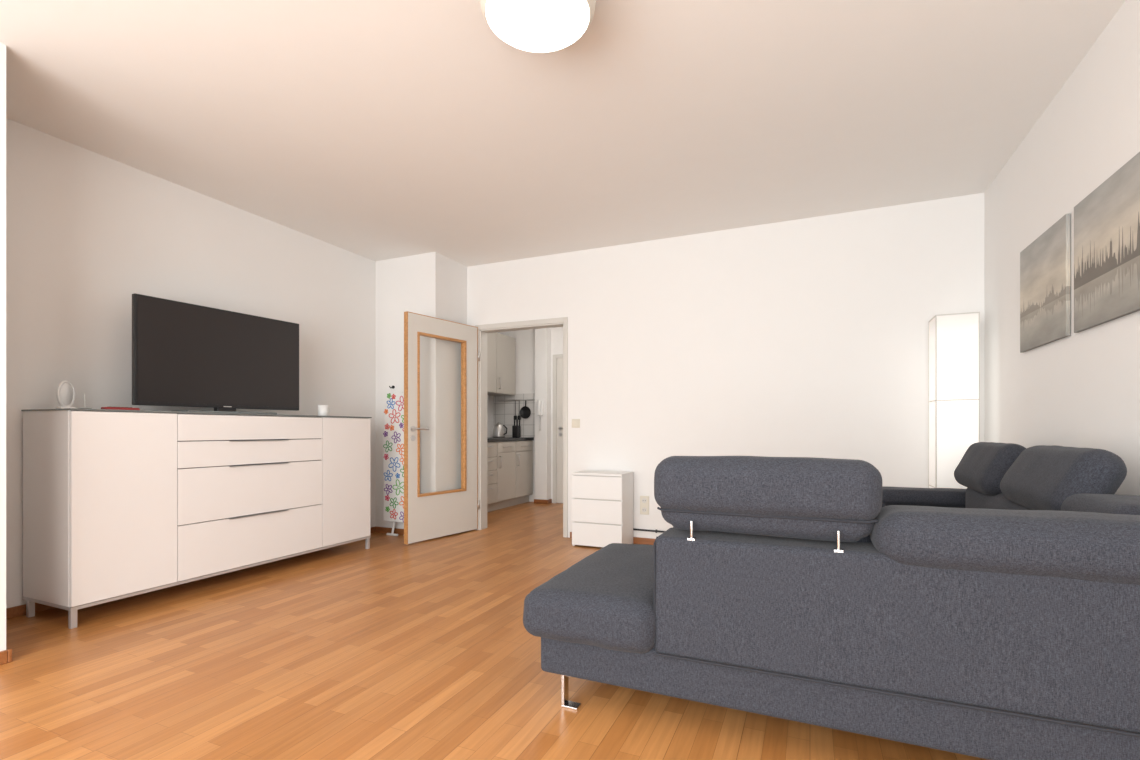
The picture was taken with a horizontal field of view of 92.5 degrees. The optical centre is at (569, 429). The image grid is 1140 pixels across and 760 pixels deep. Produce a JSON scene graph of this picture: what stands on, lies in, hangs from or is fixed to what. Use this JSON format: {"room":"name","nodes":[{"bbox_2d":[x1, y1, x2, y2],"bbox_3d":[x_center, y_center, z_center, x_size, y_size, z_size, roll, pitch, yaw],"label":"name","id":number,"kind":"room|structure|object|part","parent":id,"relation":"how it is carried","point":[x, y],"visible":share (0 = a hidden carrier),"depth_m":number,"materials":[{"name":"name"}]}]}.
{"room":"living room","nodes":[
{"label":"living room","id":0,"kind":"room"},
{"bbox_2d":[0,43,466,650],"bbox_3d":[-2.634,-0.320,2.769,0.850,2.600,6.390,0,0,24],"label":"wall","id":1,"kind":"structure","parent":0,"point":[83,231],"depth_m":3.48,"materials":[{"name":"paint"}]},
{"bbox_2d":[0,526,437,664],"bbox_3d":[-2.570,0.953,2.733,0.735,0.055,6.135,0,0,24],"label":"baseboard","id":2,"kind":"structure","parent":1,"relation":"attached to","point":[6,655],"depth_m":2.88,"materials":[{"name":"brown wood"}]},
{"bbox_2d":[408,312,476,543],"bbox_3d":[-1.157,-0.018,4.994,0.162,1.967,0.846,0,0,34],"label":"door","id":3,"kind":"structure","parent":1,"relation":"in","point":[433,516],"depth_m":4.93,"materials":[{"name":"wood"}]},
{"bbox_3d":[-1.287,-0.010,4.707,0.061,0.017,0.139,0,0,34],"label":"handle","id":4,"kind":"part","parent":3,"relation":"part of","materials":[{"name":"metal"}]},
{"bbox_2d":[404,311,477,544],"bbox_3d":[-1.157,-0.018,4.993,0.042,1.975,0.860,0,0,34],"label":"edging","id":5,"kind":"object","parent":3,"relation":"attached to","point":[406,312],"visible":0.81,"depth_m":4.63,"materials":[{"name":"brown wood"}]},
{"bbox_2d":[417,332,466,496],"bbox_3d":[-1.170,-0.135,4.971,0.054,1.430,0.590,0,0,34],"label":"bead","id":6,"kind":"object","parent":3,"relation":"attached to","point":[463,342],"visible":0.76,"depth_m":5.19,"materials":[{"name":"brown wood"}]},
{"bbox_2d":[487,395,493,436],"bbox_3d":[-1.518,-0.320,6.834,0.120,2.600,1.950,0,0,24],"label":"wall","id":7,"kind":"structure","parent":0,"point":[490,399],"depth_m":7.62,"materials":[{"name":"paint"}]},
{"bbox_2d":[487,332,515,395],"bbox_3d":[-1.201,-0.875,6.918,0.384,0.790,1.500,0,0,24],"label":"upper cabinet","id":8,"kind":"object","parent":7,"relation":"attached to","point":[501,349],"visible":0.37,"depth_m":7.19,"materials":[{"name":"wood"}]},
{"bbox_2d":[0,502,987,759],"bbox_3d":[-0.363,1.030,2.901,5.500,0.100,8.520,0,0,24],"label":"floor","id":9,"kind":"structure","parent":0,"point":[392,649],"depth_m":2.17,"materials":[{"name":"brown wood"}]},
{"bbox_2d":[21,408,371,628],"bbox_3d":[-2.258,0.436,3.691,0.475,1.087,2.012,0,0,24],"label":"sideboard","id":10,"kind":"object","parent":9,"relation":"on","point":[118,504],"visible":1,"depth_m":3.12,"materials":[{"name":"white paint"}]},
{"bbox_2d":[56,380,75,408],"bbox_3d":[-2.664,-0.184,2.886,0.060,0.155,0.098,0,0,24],"label":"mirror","id":11,"kind":"object","parent":10,"relation":"on","point":[65,393],"visible":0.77,"depth_m":2.88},
{"bbox_2d":[81,394,91,408],"bbox_3d":[-2.675,-0.152,3.011,0.060,0.090,0.060,0,0,24],"label":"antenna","id":12,"kind":"object","parent":10,"relation":"on","point":[84,394],"visible":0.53,"depth_m":3.01,"materials":[{"name":"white plastic"}]},
{"bbox_2d":[101,407,139,409],"bbox_3d":[-2.492,-0.117,3.029,0.045,0.020,0.170,0,0,24],"label":"book","id":13,"kind":"object","parent":10,"relation":"on","point":[115,408],"visible":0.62,"depth_m":3.01,"materials":[{"name":"red paper"}]},
{"bbox_3d":[-2.260,-0.102,3.692,0.471,0.009,2.012,0,0,24],"label":"glass","id":14,"kind":"part","parent":10,"relation":"part of","materials":[{"name":"grey glass"}]},
{"bbox_3d":[-2.264,0.883,3.693,0.463,0.016,2.000,0,0,24],"label":"metal rail","id":15,"kind":"part","parent":10,"relation":"part of","materials":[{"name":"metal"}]},
{"bbox_2d":[132,293,298,413],"bbox_3d":[-2.233,-0.443,3.555,0.200,0.671,1.024,0,0,29],"label":"television","id":16,"kind":"object","parent":10,"relation":"on","point":[184,354],"visible":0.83,"depth_m":3.46,"materials":[{"name":"black plastic"}]},
{"bbox_2d":[318,405,329,415],"bbox_3d":[-1.902,-0.149,4.233,0.098,0.085,0.076,0,0,-36],"label":"mug","id":17,"kind":"object","parent":10,"relation":"on","point":[322,409],"visible":0.83,"depth_m":4.20,"materials":[{"name":"white ceramic"}]},
{"bbox_2d":[383,392,403,535],"bbox_3d":[-1.548,0.314,5.002,0.350,1.328,0.091,0,0,24],"label":"ironing board","id":18,"kind":"object","parent":9,"relation":"on","point":[393,429],"visible":0.7,"depth_m":4.98,"materials":[{"name":"multicoloured fabric"}]},
{"bbox_2d":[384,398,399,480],"bbox_3d":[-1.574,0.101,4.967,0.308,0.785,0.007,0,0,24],"label":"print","id":19,"kind":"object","parent":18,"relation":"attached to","point":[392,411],"depth_m":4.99},
{"bbox_2d":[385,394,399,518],"bbox_3d":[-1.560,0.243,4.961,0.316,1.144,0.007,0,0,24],"label":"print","id":20,"kind":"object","parent":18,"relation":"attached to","point":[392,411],"depth_m":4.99},
{"bbox_2d":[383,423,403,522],"bbox_3d":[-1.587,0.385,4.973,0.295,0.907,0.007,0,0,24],"label":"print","id":21,"kind":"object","parent":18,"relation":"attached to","point":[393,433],"depth_m":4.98},
{"bbox_2d":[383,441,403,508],"bbox_3d":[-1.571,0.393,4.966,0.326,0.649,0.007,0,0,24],"label":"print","id":22,"kind":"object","parent":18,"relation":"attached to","point":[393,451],"depth_m":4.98},
{"bbox_2d":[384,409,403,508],"bbox_3d":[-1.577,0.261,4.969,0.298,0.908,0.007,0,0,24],"label":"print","id":23,"kind":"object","parent":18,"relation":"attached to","point":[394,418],"depth_m":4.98},
{"bbox_2d":[384,396,403,500],"bbox_3d":[-1.567,0.171,4.964,0.327,0.962,0.007,0,0,24],"label":"print","id":24,"kind":"object","parent":18,"relation":"attached to","point":[394,411],"depth_m":4.98},
{"bbox_2d":[487,437,533,511],"bbox_3d":[-1.152,0.540,6.686,0.649,0.880,1.915,0,0,24],"label":"base cabinet","id":25,"kind":"object","parent":9,"relation":"on","point":[509,459],"visible":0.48,"depth_m":6.85,"materials":[{"name":"wood"}]},
{"bbox_2d":[487,437,533,441],"bbox_3d":[-1.163,0.120,6.687,0.630,0.040,1.907,0,0,24],"label":"countertop","id":26,"kind":"structure","parent":25,"relation":"on","point":[489,439],"depth_m":6.90,"materials":[{"name":"black stone"}]},
{"bbox_2d":[492,422,506,437],"bbox_3d":[-0.910,-0.002,7.000,0.160,0.203,0.185,0,0,-30],"label":"kettle","id":27,"kind":"object","parent":26,"relation":"on","point":[498,429],"visible":1,"depth_m":6.96,"materials":[{"name":"metal"}]},
{"bbox_2d":[512,420,520,437],"bbox_3d":[-0.714,-0.020,7.294,0.082,0.240,0.100,0,0,24],"label":"knife block","id":28,"kind":"object","parent":26,"relation":"on","point":[516,430],"visible":1,"depth_m":7.26,"materials":[{"name":"black plastic"}]},
{"bbox_2d":[572,470,632,546],"bbox_3d":[0.280,0.670,4.656,0.445,0.620,0.310,0,0,24],"label":"dresser","id":29,"kind":"object","parent":9,"relation":"on","point":[602,501],"visible":0.89,"depth_m":4.52,"materials":[{"name":"paint"}]},
{"bbox_3d":[0.226,0.670,4.534,0.409,0.580,0.006,0,0,24],"label":"shadow panel","id":30,"kind":"part","parent":29,"relation":"part of","materials":[{"name":"paint"}]},
{"bbox_2d":[523,442,1139,759],"bbox_3d":[1.171,0.520,2.549,2.018,0.919,2.242,0,0,24],"label":"sofa","id":31,"kind":"object","parent":9,"relation":"on","point":[997,617],"visible":1,"depth_m":1.56,"materials":[{"name":"fabric"}]},
{"bbox_2d":[523,543,655,653],"bbox_3d":[0.224,0.646,2.255,0.520,0.204,0.941,0,0,24],"label":"seat cushion","id":32,"kind":"object","parent":31,"relation":"on","point":[605,602],"depth_m":1.87,"materials":[{"name":"fabric"}]},
{"bbox_3d":[0.388,0.336,1.741,0.010,0.092,0.019,0,0,24],"label":"headrest post","id":33,"kind":"part","parent":31,"relation":"part of","materials":[{"name":"silver metal"}]},
{"bbox_2d":[673,527,871,541],"bbox_3d":[0.674,0.469,1.855,0.645,0.364,0.184,0,0,24],"label":"cushion","id":34,"kind":"object","parent":31,"relation":"on","point":[866,539],"depth_m":1.78,"materials":[{"name":"fabric"}]},
{"bbox_3d":[0.773,0.336,1.572,0.010,0.092,0.019,0,0,24],"label":"headrest post","id":35,"kind":"part","parent":31,"relation":"part of","materials":[{"name":"silver metal"}]},
{"bbox_2d":[928,312,979,488],"bbox_3d":[2.530,0.116,3.607,0.236,1.728,0.236,0,0,24],"label":"floor lamp","id":36,"kind":"object","parent":9,"relation":"on","point":[953,340],"visible":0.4,"depth_m":3.52,"materials":[{"name":"white"}]},
{"bbox_2d":[496,327,562,502],"bbox_3d":[0.009,-0.320,7.227,2.600,2.600,0.240,0,0,24],"label":"wall","id":37,"kind":"structure","parent":0,"point":[535,348],"depth_m":7.30,"materials":[{"name":"paint"}]},
{"bbox_2d":[494,393,534,436],"bbox_3d":[-0.749,-0.200,7.554,0.710,0.600,0.012,0,0,24],"label":"wall tiles","id":38,"kind":"structure","parent":37,"relation":"attached to","point":[504,411],"depth_m":7.56,"materials":[{"name":"white tile"}]},
{"bbox_2d":[498,399,534,419],"bbox_3d":[-0.745,-0.278,7.526,0.580,0.276,0.020,0,0,24],"label":"utensil rail","id":39,"kind":"object","parent":38,"relation":"attached to","point":[516,417],"visible":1,"depth_m":7.52,"materials":[{"name":"metal"}]},
{"bbox_3d":[-0.745,-0.410,7.526,0.580,0.011,0.012,0,0,24],"label":"rail","id":40,"kind":"part","parent":39,"relation":"part of","materials":[{"name":"metal"}]},
{"bbox_2d":[520,400,530,418],"bbox_3d":[-0.607,-0.283,7.467,0.170,0.256,0.024,0,0,24],"label":"frying pan","id":41,"kind":"object","parent":39,"relation":"hanging from","point":[525,411],"visible":1,"depth_m":7.47,"materials":[{"name":"black metal"}]},
{"bbox_2d":[537,400,543,430],"bbox_3d":[-0.399,-0.194,7.244,0.090,0.413,0.060,0,0,24],"label":"phone","id":42,"kind":"object","parent":37,"relation":"attached to","point":[540,404],"visible":1,"depth_m":7.23,"materials":[{"name":"white plastic"}]},
{"bbox_3d":[-0.393,-0.290,7.258,0.090,0.200,0.030,0,0,24],"label":"plate","id":43,"kind":"part","parent":42,"relation":"part of","materials":[{"name":"white plastic"}]},
{"bbox_2d":[534,499,551,503],"bbox_3d":[-0.364,0.953,7.317,0.205,0.055,0.135,0,0,24],"label":"baseboard","id":44,"kind":"structure","parent":37,"relation":"attached to","point":[538,501],"depth_m":7.26,"materials":[{"name":"brown wood"}]},
{"bbox_2d":[553,354,562,502],"bbox_3d":[0.184,-0.015,7.178,0.880,1.990,0.070,0,0,24],"label":"door","id":45,"kind":"structure","parent":37,"relation":"in","point":[558,358],"depth_m":7.31,"materials":[{"name":"paint"}]},
{"bbox_3d":[0.184,0.007,7.178,0.780,1.935,0.040,0,0,24],"label":"panel","id":46,"kind":"part","parent":45,"relation":"part of","materials":[{"name":"white wood"}]},
{"bbox_2d":[0,0,1125,266],"bbox_3d":[-0.363,-1.670,2.901,5.500,0.100,8.520,0,0,24],"label":"ceiling","id":47,"kind":"structure","parent":0,"point":[375,130],"depth_m":2.72,"materials":[{"name":"paint"}]},
{"bbox_2d":[480,0,595,52],"bbox_3d":[-0.114,-1.533,1.940,0.416,0.175,0.416,0,0,24],"label":"ceiling lamp","id":48,"kind":"object","parent":47,"relation":"attached to","point":[540,26],"depth_m":1.94,"materials":[{"name":"white glass"}]},
{"bbox_2d":[467,193,983,538],"bbox_3d":[0.983,-0.320,4.604,4.325,2.600,0.120,0,0,24],"label":"wall","id":49,"kind":"structure","parent":0,"point":[806,337],"depth_m":4.33,"materials":[{"name":"paint"}]},
{"bbox_2d":[475,317,567,537],"bbox_3d":[-0.452,-0.025,5.228,0.995,2.010,0.132,0,0,24],"label":"door frame","id":50,"kind":"structure","parent":49,"relation":"attached to","point":[484,329],"depth_m":5.34,"materials":[{"name":"paint"}]},
{"bbox_2d":[572,419,579,427],"bbox_3d":[0.052,-0.060,4.940,0.080,0.080,0.014,0,0,24],"label":"light switch","id":51,"kind":"object","parent":49,"relation":"attached to","point":[575,422],"visible":1,"depth_m":4.93,"materials":[{"name":"beige plastic"}]},
{"bbox_2d":[570,532,654,544],"bbox_3d":[0.908,0.953,4.563,4.190,0.055,0.015,0,0,24],"label":"baseboard","id":52,"kind":"structure","parent":49,"relation":"attached to","point":[636,540],"depth_m":4.68,"materials":[{"name":"brown wood"}]},
{"bbox_2d":[640,496,648,514],"bbox_3d":[0.638,0.645,4.682,0.080,0.160,0.014,0,0,24],"label":"power socket","id":53,"kind":"object","parent":49,"relation":"attached to","point":[644,500],"visible":1,"depth_m":4.68,"materials":[{"name":"beige plastic"}]},
{"bbox_2d":[633,528,664,532],"bbox_3d":[1.528,0.892,4.283,2.151,0.092,0.028,0,0,24],"label":"power cable","id":54,"kind":"object","parent":49,"relation":"attached to","point":[656,530],"visible":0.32,"depth_m":4.65,"materials":[{"name":"black plastic"}]},
{"bbox_2d":[984,0,1139,494],"bbox_3d":[1.622,-0.320,0.833,0.120,2.600,6.270,0,0,24],"label":"wall","id":55,"kind":"structure","parent":0,"point":[1081,389],"depth_m":2.52,"materials":[{"name":"paint"}]},
{"bbox_2d":[1020,213,1069,352],"bbox_3d":[2.394,-0.709,2.763,0.020,0.558,0.595,0,0,24],"label":"picture","id":56,"kind":"object","parent":55,"relation":"attached to","point":[1045,263],"visible":1,"depth_m":2.70,"materials":[{"name":"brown printed canvas"}]},
{"bbox_2d":[1074,152,1139,332],"bbox_3d":[2.123,-0.709,2.145,0.020,0.558,0.595,0,0,24],"label":"picture","id":57,"kind":"object","parent":55,"relation":"attached to","point":[1107,220],"visible":1,"depth_m":2.14,"materials":[{"name":"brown printed canvas"}]}
]}

